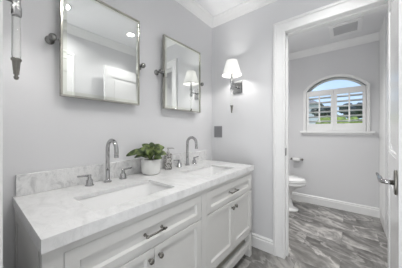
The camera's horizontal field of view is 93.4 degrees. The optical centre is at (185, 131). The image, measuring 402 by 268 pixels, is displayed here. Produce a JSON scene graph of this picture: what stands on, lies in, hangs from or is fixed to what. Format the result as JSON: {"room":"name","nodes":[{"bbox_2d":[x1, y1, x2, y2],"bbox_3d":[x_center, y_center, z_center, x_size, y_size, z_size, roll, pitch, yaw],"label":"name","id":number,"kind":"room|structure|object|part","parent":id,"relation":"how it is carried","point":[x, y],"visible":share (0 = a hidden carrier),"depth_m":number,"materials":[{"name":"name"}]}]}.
{"room":"bathroom","nodes":[
{"label":"bathroom","id":0,"kind":"room"},
{"bbox_2d":[3,0,211,267],"bbox_3d":[0.238,-0.081,2.293,0.120,2.550,3.965,0,0,41],"label":"wall","id":1,"kind":"structure","parent":0,"point":[44,130],"depth_m":1.17,"materials":[{"name":"grey paint"}]},
{"bbox_2d":[45,0,145,105],"bbox_3d":[-0.537,-0.519,1.257,0.077,0.642,0.640,0,0,41],"label":"wall mirror","id":2,"kind":"object","parent":1,"relation":"attached to","point":[99,43],"visible":1,"depth_m":1.20,"materials":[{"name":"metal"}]},
{"bbox_2d":[16,150,206,196],"bbox_3d":[-0.303,0.273,1.567,0.020,0.110,1.655,0,0,41],"label":"backsplash","id":3,"kind":"structure","parent":1,"relation":"attached to","point":[42,181],"depth_m":1.14,"materials":[{"name":"stone"}]},
{"bbox_2d":[154,34,203,112],"bbox_3d":[-0.027,-0.519,1.840,0.077,0.642,0.643,0,0,41],"label":"wall mirror","id":4,"kind":"object","parent":1,"relation":"attached to","point":[180,71],"visible":1,"depth_m":1.78,"materials":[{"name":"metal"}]},
{"bbox_2d":[175,0,212,27],"bbox_3d":[-0.286,-1.307,1.560,0.056,0.097,1.928,0,0,41],"label":"trim","id":5,"kind":"structure","parent":1,"relation":"attached to","point":[192,6],"depth_m":2.04,"materials":[{"name":"white paint"}]},
{"bbox_2d":[212,0,339,239],"bbox_3d":[0.961,-0.081,1.830,1.578,2.550,0.120,0,0,41],"label":"wall partition","id":6,"kind":"structure","parent":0,"point":[247,132],"depth_m":1.98,"materials":[{"name":"grey paint"}]},
{"bbox_2d":[214,126,221,136],"bbox_3d":[0.390,0.005,2.243,0.106,0.134,0.010,0,0,41],"label":"switch plate","id":7,"kind":"object","parent":6,"relation":"attached to","point":[217,129],"visible":1,"depth_m":2.24,"materials":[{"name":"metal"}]},
{"bbox_2d":[222,59,242,112],"bbox_3d":[0.501,-0.465,1.990,0.198,0.549,0.244,0,0,41],"label":"wall sconce","id":8,"kind":"object","parent":6,"relation":"attached to","point":[231,69],"visible":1,"depth_m":1.96,"materials":[{"name":"white fabric"}]},
{"bbox_3d":[0.486,-0.662,1.973,0.198,0.156,0.198,0,0,41],"label":"lamp shade","id":9,"kind":"part","parent":8,"relation":"part of","materials":[{"name":"white fabric"}]},
{"bbox_2d":[212,0,276,27],"bbox_3d":[0.903,-1.307,1.764,1.578,0.097,0.056,0,0,41],"label":"trim","id":10,"kind":"structure","parent":6,"relation":"attached to","point":[247,6],"depth_m":2.04,"materials":[{"name":"white paint"}]},
{"bbox_2d":[244,233,272,254],"bbox_3d":[0.589,1.128,2.064,0.710,0.133,0.018,0,0,41],"label":"baseboard","id":11,"kind":"structure","parent":6,"relation":"attached to","point":[265,244],"depth_m":1.89,"materials":[{"name":"white paint"}]},
{"bbox_2d":[273,0,387,258],"bbox_3d":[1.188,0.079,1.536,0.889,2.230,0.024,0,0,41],"label":"trim","id":12,"kind":"structure","parent":6,"relation":"attached to","point":[342,6],"depth_m":1.78,"materials":[{"name":"white paint"}]},
{"bbox_2d":[289,7,387,36],"bbox_3d":[1.282,0.079,1.645,0.889,2.230,0.024,0,0,41],"label":"trim","id":13,"kind":"structure","parent":6,"relation":"attached to","point":[386,7],"depth_m":1.60,"materials":[{"name":"white paint"}]},
{"bbox_2d":[376,0,401,267],"bbox_3d":[1.169,0.127,1.090,0.104,2.110,0.696,0,0,44],"label":"door","id":14,"kind":"structure","parent":6,"relation":"in","point":[394,181],"depth_m":0.96,"materials":[{"name":"white paint"}]},
{"bbox_3d":[0.985,0.236,0.951,0.050,0.034,0.148,0,0,21],"label":"lever handle","id":15,"kind":"part","parent":14,"relation":"part of","materials":[{"name":"silver metal"}]},
{"bbox_3d":[0.983,0.239,0.883,0.010,0.116,0.060,0,0,44],"label":"handle plate","id":16,"kind":"part","parent":14,"relation":"part of","materials":[{"name":"silver metal"}]},
{"bbox_2d":[195,0,386,53],"bbox_3d":[0.877,-1.406,1.734,1.818,0.100,3.965,0,0,41],"label":"ceiling","id":17,"kind":"structure","parent":0,"point":[372,22],"depth_m":2.54,"materials":[{"name":"paint"}]},
{"bbox_2d":[328,16,362,38],"bbox_3d":[2.102,-1.348,2.479,0.330,0.016,0.400,0,0,41],"label":"ceiling vent","id":18,"kind":"object","parent":17,"relation":"in","point":[354,25],"visible":1,"depth_m":2.46,"materials":[{"name":"white metal"}]},
{"bbox_2d":[333,21,357,35],"bbox_3d":[2.102,-1.350,2.479,0.240,0.012,0.280,0,0,41],"label":"grille","id":19,"kind":"object","parent":18,"relation":"attached to","point":[347,28],"depth_m":2.47,"materials":[{"name":"grey metal"}]},
{"bbox_2d":[233,200,387,267],"bbox_3d":[0.021,1.244,0.755,2.818,0.100,6.565,0,0,41],"label":"floor","id":20,"kind":"structure","parent":0,"point":[319,236],"depth_m":2.03,"materials":[{"name":"grey stone"}]},
{"bbox_2d":[14,171,251,267],"bbox_3d":[-0.095,0.783,1.375,0.568,0.822,1.650,0,0,41],"label":"vanity cabinet","id":21,"kind":"object","parent":20,"relation":"on","point":[209,227],"visible":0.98,"depth_m":1.02,"materials":[{"name":"white paint"}]},
{"bbox_3d":[-0.156,0.478,0.925,0.018,0.143,0.770,0,0,41],"label":"drawer","id":22,"kind":"part","parent":21,"relation":"part of","materials":[{"name":"white paint"}]},
{"bbox_2d":[13,160,253,254],"bbox_3d":[-0.099,0.350,1.382,0.566,0.044,1.665,0,0,41],"label":"countertop","id":23,"kind":"structure","parent":21,"relation":"on","point":[53,219],"depth_m":0.87,"materials":[{"name":"white stone"}]},
{"bbox_2d":[77,139,131,186],"bbox_3d":[-0.468,0.187,1.193,0.154,0.283,0.361,0,0,41],"label":"faucet","id":24,"kind":"object","parent":23,"relation":"on","point":[89,182],"visible":1,"depth_m":1.21,"materials":[{"name":"silver metal"}]},
{"bbox_3d":[-0.599,0.268,1.121,0.021,0.022,0.079,0,0,41],"label":"lever","id":25,"kind":"part","parent":24,"relation":"part of","materials":[{"name":"silver metal"}]},
{"bbox_3d":[-0.580,0.301,1.142,0.052,0.054,0.052,0,0,41],"label":"handle","id":26,"kind":"part","parent":24,"relation":"part of","materials":[{"name":"silver metal"}]},
{"bbox_3d":[-0.466,0.187,1.192,0.150,0.283,0.050,0,0,41],"label":"spout","id":27,"kind":"part","parent":24,"relation":"part of","materials":[{"name":"silver metal"}]},
{"bbox_3d":[-0.432,0.301,1.311,0.052,0.054,0.052,0,0,41],"label":"handle","id":28,"kind":"part","parent":24,"relation":"part of","materials":[{"name":"silver metal"}]},
{"bbox_2d":[77,182,169,211],"bbox_3d":[-0.308,0.419,1.027,0.303,0.140,0.518,0,0,41],"label":"sink","id":29,"kind":"object","parent":23,"relation":"in","point":[110,199],"visible":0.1,"depth_m":1.12,"materials":[{"name":"ceramic"}]},
{"bbox_2d":[126,142,165,174],"bbox_3d":[-0.286,0.207,1.405,0.192,0.243,0.263,0,0,41],"label":"potted plant","id":30,"kind":"object","parent":23,"relation":"on","point":[150,165],"visible":1,"depth_m":1.40,"materials":[{"name":"green plant"}]},
{"bbox_3d":[-0.266,0.271,1.462,0.148,0.115,0.148,0,0,41],"label":"pot","id":31,"kind":"part","parent":30,"relation":"part of","materials":[{"name":"ceramic"}]},
{"bbox_2d":[164,148,173,169],"bbox_3d":[-0.143,0.235,1.642,0.079,0.187,0.071,0,0,41],"label":"soap dispenser","id":32,"kind":"object","parent":23,"relation":"on","point":[168,157],"visible":0.93,"depth_m":1.62,"materials":[{"name":"grey ceramic"}]},
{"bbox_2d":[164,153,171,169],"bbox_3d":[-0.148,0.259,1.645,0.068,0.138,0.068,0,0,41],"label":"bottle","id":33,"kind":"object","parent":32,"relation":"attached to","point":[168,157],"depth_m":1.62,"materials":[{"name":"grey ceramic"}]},
{"bbox_2d":[174,136,198,166],"bbox_3d":[0.056,0.187,1.791,0.154,0.283,0.361,0,0,41],"label":"faucet","id":34,"kind":"object","parent":23,"relation":"on","point":[190,137],"visible":1,"depth_m":1.81,"materials":[{"name":"silver metal"}]},
{"bbox_3d":[0.058,0.187,1.790,0.150,0.283,0.050,0,0,41],"label":"spout","id":35,"kind":"part","parent":34,"relation":"part of","materials":[{"name":"silver metal"}]},
{"bbox_2d":[187,167,229,176],"bbox_3d":[0.203,0.419,1.611,0.303,0.140,0.505,0,0,41],"label":"sink","id":36,"kind":"object","parent":23,"relation":"in","point":[208,171],"visible":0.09,"depth_m":1.79,"materials":[{"name":"ceramic"}]},
{"bbox_3d":[-0.283,0.760,0.779,0.018,0.385,0.384,0,0,41],"label":"door","id":37,"kind":"part","parent":21,"relation":"part of","materials":[{"name":"white paint"}]},
{"bbox_3d":[-0.160,0.612,0.888,0.025,0.028,0.028,0,0,41],"label":"knob","id":38,"kind":"part","parent":21,"relation":"part of","materials":[{"name":"silver metal"}]},
{"bbox_3d":[-0.144,0.488,0.918,0.034,0.016,0.128,0,0,41],"label":"handle","id":39,"kind":"part","parent":21,"relation":"part of","materials":[{"name":"silver metal"}]},
{"bbox_3d":[-0.120,0.612,0.933,0.025,0.028,0.028,0,0,41],"label":"knob","id":40,"kind":"part","parent":21,"relation":"part of","materials":[{"name":"silver metal"}]},
{"bbox_3d":[-0.029,0.760,1.070,0.018,0.385,0.384,0,0,41],"label":"door","id":41,"kind":"part","parent":21,"relation":"part of","materials":[{"name":"white paint"}]},
{"bbox_3d":[0.262,0.760,1.402,0.018,0.385,0.374,0,0,41],"label":"door","id":42,"kind":"part","parent":21,"relation":"part of","materials":[{"name":"white paint"}]},
{"bbox_3d":[0.386,0.478,1.544,0.018,0.143,0.752,0,0,41],"label":"drawer","id":43,"kind":"part","parent":21,"relation":"part of","materials":[{"name":"white paint"}]},
{"bbox_2d":[216,240,244,267],"bbox_3d":[-0.117,1.089,1.394,0.488,0.026,1.642,0,0,41],"label":"shelf","id":44,"kind":"object","parent":21,"relation":"attached to","point":[240,246],"depth_m":1.62,"materials":[{"name":"paint"}]},
{"bbox_3d":[0.082,1.087,1.220,0.042,0.054,1.554,0,0,41],"label":"rail","id":45,"kind":"part","parent":21,"relation":"part of","materials":[{"name":"white paint"}]},
{"bbox_3d":[0.510,0.760,1.686,0.018,0.385,0.374,0,0,41],"label":"door","id":46,"kind":"part","parent":21,"relation":"part of","materials":[{"name":"white paint"}]},
{"bbox_3d":[0.609,1.074,1.823,0.050,0.240,0.048,0,0,41],"label":"leg","id":47,"kind":"part","parent":21,"relation":"part of","materials":[{"name":"white paint"}]},
{"bbox_2d":[289,175,306,211],"bbox_3d":[1.475,0.798,3.008,0.782,0.792,0.420,0,0,41],"label":"toilet","id":48,"kind":"object","parent":20,"relation":"on","point":[295,182],"visible":0.23,"depth_m":2.78,"materials":[{"name":"ceramic"}]},
{"bbox_3d":[1.538,0.714,2.953,0.606,0.040,0.382,0,0,41],"label":"lid","id":49,"kind":"part","parent":48,"relation":"part of","materials":[{"name":"ceramic"}]},
{"bbox_3d":[1.539,0.747,2.952,0.610,0.022,0.386,0,0,41],"label":"seat","id":50,"kind":"part","parent":48,"relation":"part of","materials":[{"name":"ceramic"}]},
{"bbox_2d":[289,41,378,207],"bbox_3d":[2.140,-0.081,3.177,1.578,2.550,0.130,0,0,41],"label":"wall","id":51,"kind":"structure","parent":0,"point":[336,167],"depth_m":2.91,"materials":[{"name":"grey paint"}]},
{"bbox_2d":[289,32,379,59],"bbox_3d":[2.079,-1.307,3.107,1.578,0.097,0.056,0,0,41],"label":"trim","id":52,"kind":"structure","parent":51,"relation":"attached to","point":[373,37],"depth_m":2.89,"materials":[{"name":"white paint"}]},
{"bbox_2d":[291,192,379,217],"bbox_3d":[2.091,1.128,3.121,1.578,0.133,0.018,0,0,41],"label":"baseboard","id":53,"kind":"structure","parent":51,"relation":"attached to","point":[341,205],"depth_m":2.89,"materials":[{"name":"white paint"}]},
{"bbox_2d":[300,74,374,134],"bbox_3d":[2.341,-0.413,2.960,0.897,0.935,0.192,0,0,41],"label":"window","id":54,"kind":"structure","parent":51,"relation":"in","point":[305,132],"depth_m":2.89,"materials":[{"name":"white paint"}]},
{"bbox_2d":[307,89,333,130],"bbox_3d":[2.178,-0.334,3.057,0.359,0.651,0.075,0,0,41],"label":"window shutter","id":55,"kind":"object","parent":54,"relation":"attached to","point":[310,127],"visible":1,"depth_m":3.04,"materials":[{"name":"white paint"}]},
{"bbox_3d":[2.381,-0.423,3.013,0.730,0.835,0.030,0,0,41],"label":"frame","id":56,"kind":"part","parent":54,"relation":"part of","materials":[{"name":"white paint"}]},
{"bbox_3d":[2.341,0.024,2.960,0.897,0.060,0.192,0,0,41],"label":"sill","id":57,"kind":"part","parent":54,"relation":"part of","materials":[{"name":"white paint"}]},
{"bbox_2d":[334,85,365,130],"bbox_3d":[2.451,-0.334,2.817,0.359,0.651,0.075,0,0,41],"label":"window shutter","id":58,"kind":"object","parent":54,"relation":"attached to","point":[337,126],"visible":1,"depth_m":2.80,"materials":[{"name":"white paint"}]},
{"bbox_3d":[2.429,-0.352,2.792,0.020,0.423,0.008,0,0,41],"label":"tilt rod","id":59,"kind":"part","parent":58,"relation":"part of","materials":[{"name":"white paint"}]},
{"bbox_3d":[1.912,0.482,3.241,0.191,0.035,0.074,0,0,41],"label":"toilet paper holder","id":60,"kind":"object","parent":51,"relation":"attached to","visible":0},
{"bbox_2d":[292,157,299,161],"bbox_3d":[1.897,0.482,3.218,0.108,0.066,0.066,0,0,41],"label":"toilet paper roll","id":61,"kind":"object","parent":60,"relation":"on","point":[293,158],"visible":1,"depth_m":3.20,"materials":[{"name":"white paper"}]},
{"bbox_2d":[385,8,387,239],"bbox_3d":[1.516,-0.081,1.175,0.120,2.550,3.965,0,0,41],"label":"wall","id":62,"kind":"structure","parent":0,"point":[386,15],"depth_m":2.13,"materials":[{"name":"grey paint"}]},
{"bbox_2d":[379,16,384,232],"bbox_3d":[2.512,-0.081,2.410,0.009,2.550,0.535,0,0,41],"label":"trim","id":63,"kind":"structure","parent":62,"relation":"attached to","point":[382,30],"depth_m":2.33,"materials":[{"name":"white paint"}]},
{"bbox_3d":[-0.388,-0.081,0.288,1.578,2.550,0.122,0,0,41],"label":"wall","id":64,"kind":"structure","parent":0,"visible":0},
{"bbox_2d":[0,0,2,267],"bbox_3d":[-0.076,0.079,0.112,0.884,2.230,0.024,0,0,41],"label":"trim","id":65,"kind":"structure","parent":64,"relation":"attached to","point":[1,1],"depth_m":0.39,"materials":[{"name":"white paint"}]},
{"bbox_2d":[6,0,21,79],"bbox_3d":[-0.627,-0.465,0.701,0.198,0.549,0.198,0,0,41],"label":"wall sconce","id":66,"kind":"object","parent":64,"relation":"attached to","point":[15,7],"visible":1,"depth_m":0.69,"materials":[{"name":"silver metal"}]},
{"label":"outside","id":67,"kind":"structure","parent":0,"visible":0},
{"bbox_3d":[14.263,1.264,16.709,30.000,0.100,36.065,0,0,41],"label":"ground","id":68,"kind":"structure","parent":67,"visible":0},
{"bbox_2d":[309,100,323,123],"bbox_3d":[9.751,-0.896,18.044,5.850,4.220,4.400,0,0,41],"label":"house","id":69,"kind":"structure","parent":68,"relation":"on","point":[310,101],"depth_m":15.08,"materials":[{"name":"paint"}]},
{"bbox_2d":[310,108,330,115],"bbox_3d":[9.144,-0.232,12.591,1.286,2.901,1.118,0,0,41],"label":"tree","id":70,"kind":"object","parent":68,"relation":"on","point":[321,109],"visible":0.44,"depth_m":12.34,"materials":[{"name":"green plant"}]},
{"bbox_2d":[315,114,361,123],"bbox_3d":[8.465,0.262,8.564,4.504,2.298,1.288,0,0,41],"label":"hedge","id":71,"kind":"object","parent":68,"relation":"on","point":[354,117],"visible":0.03,"depth_m":9.19,"materials":[{"name":"green plant"}]},
{"bbox_2d":[339,102,361,118],"bbox_3d":[10.679,-0.302,11.933,1.562,3.042,1.447,0,0,41],"label":"tree","id":72,"kind":"object","parent":68,"relation":"on","point":[351,107],"visible":0.45,"depth_m":11.60,"materials":[{"name":"green plant"}]}
]}

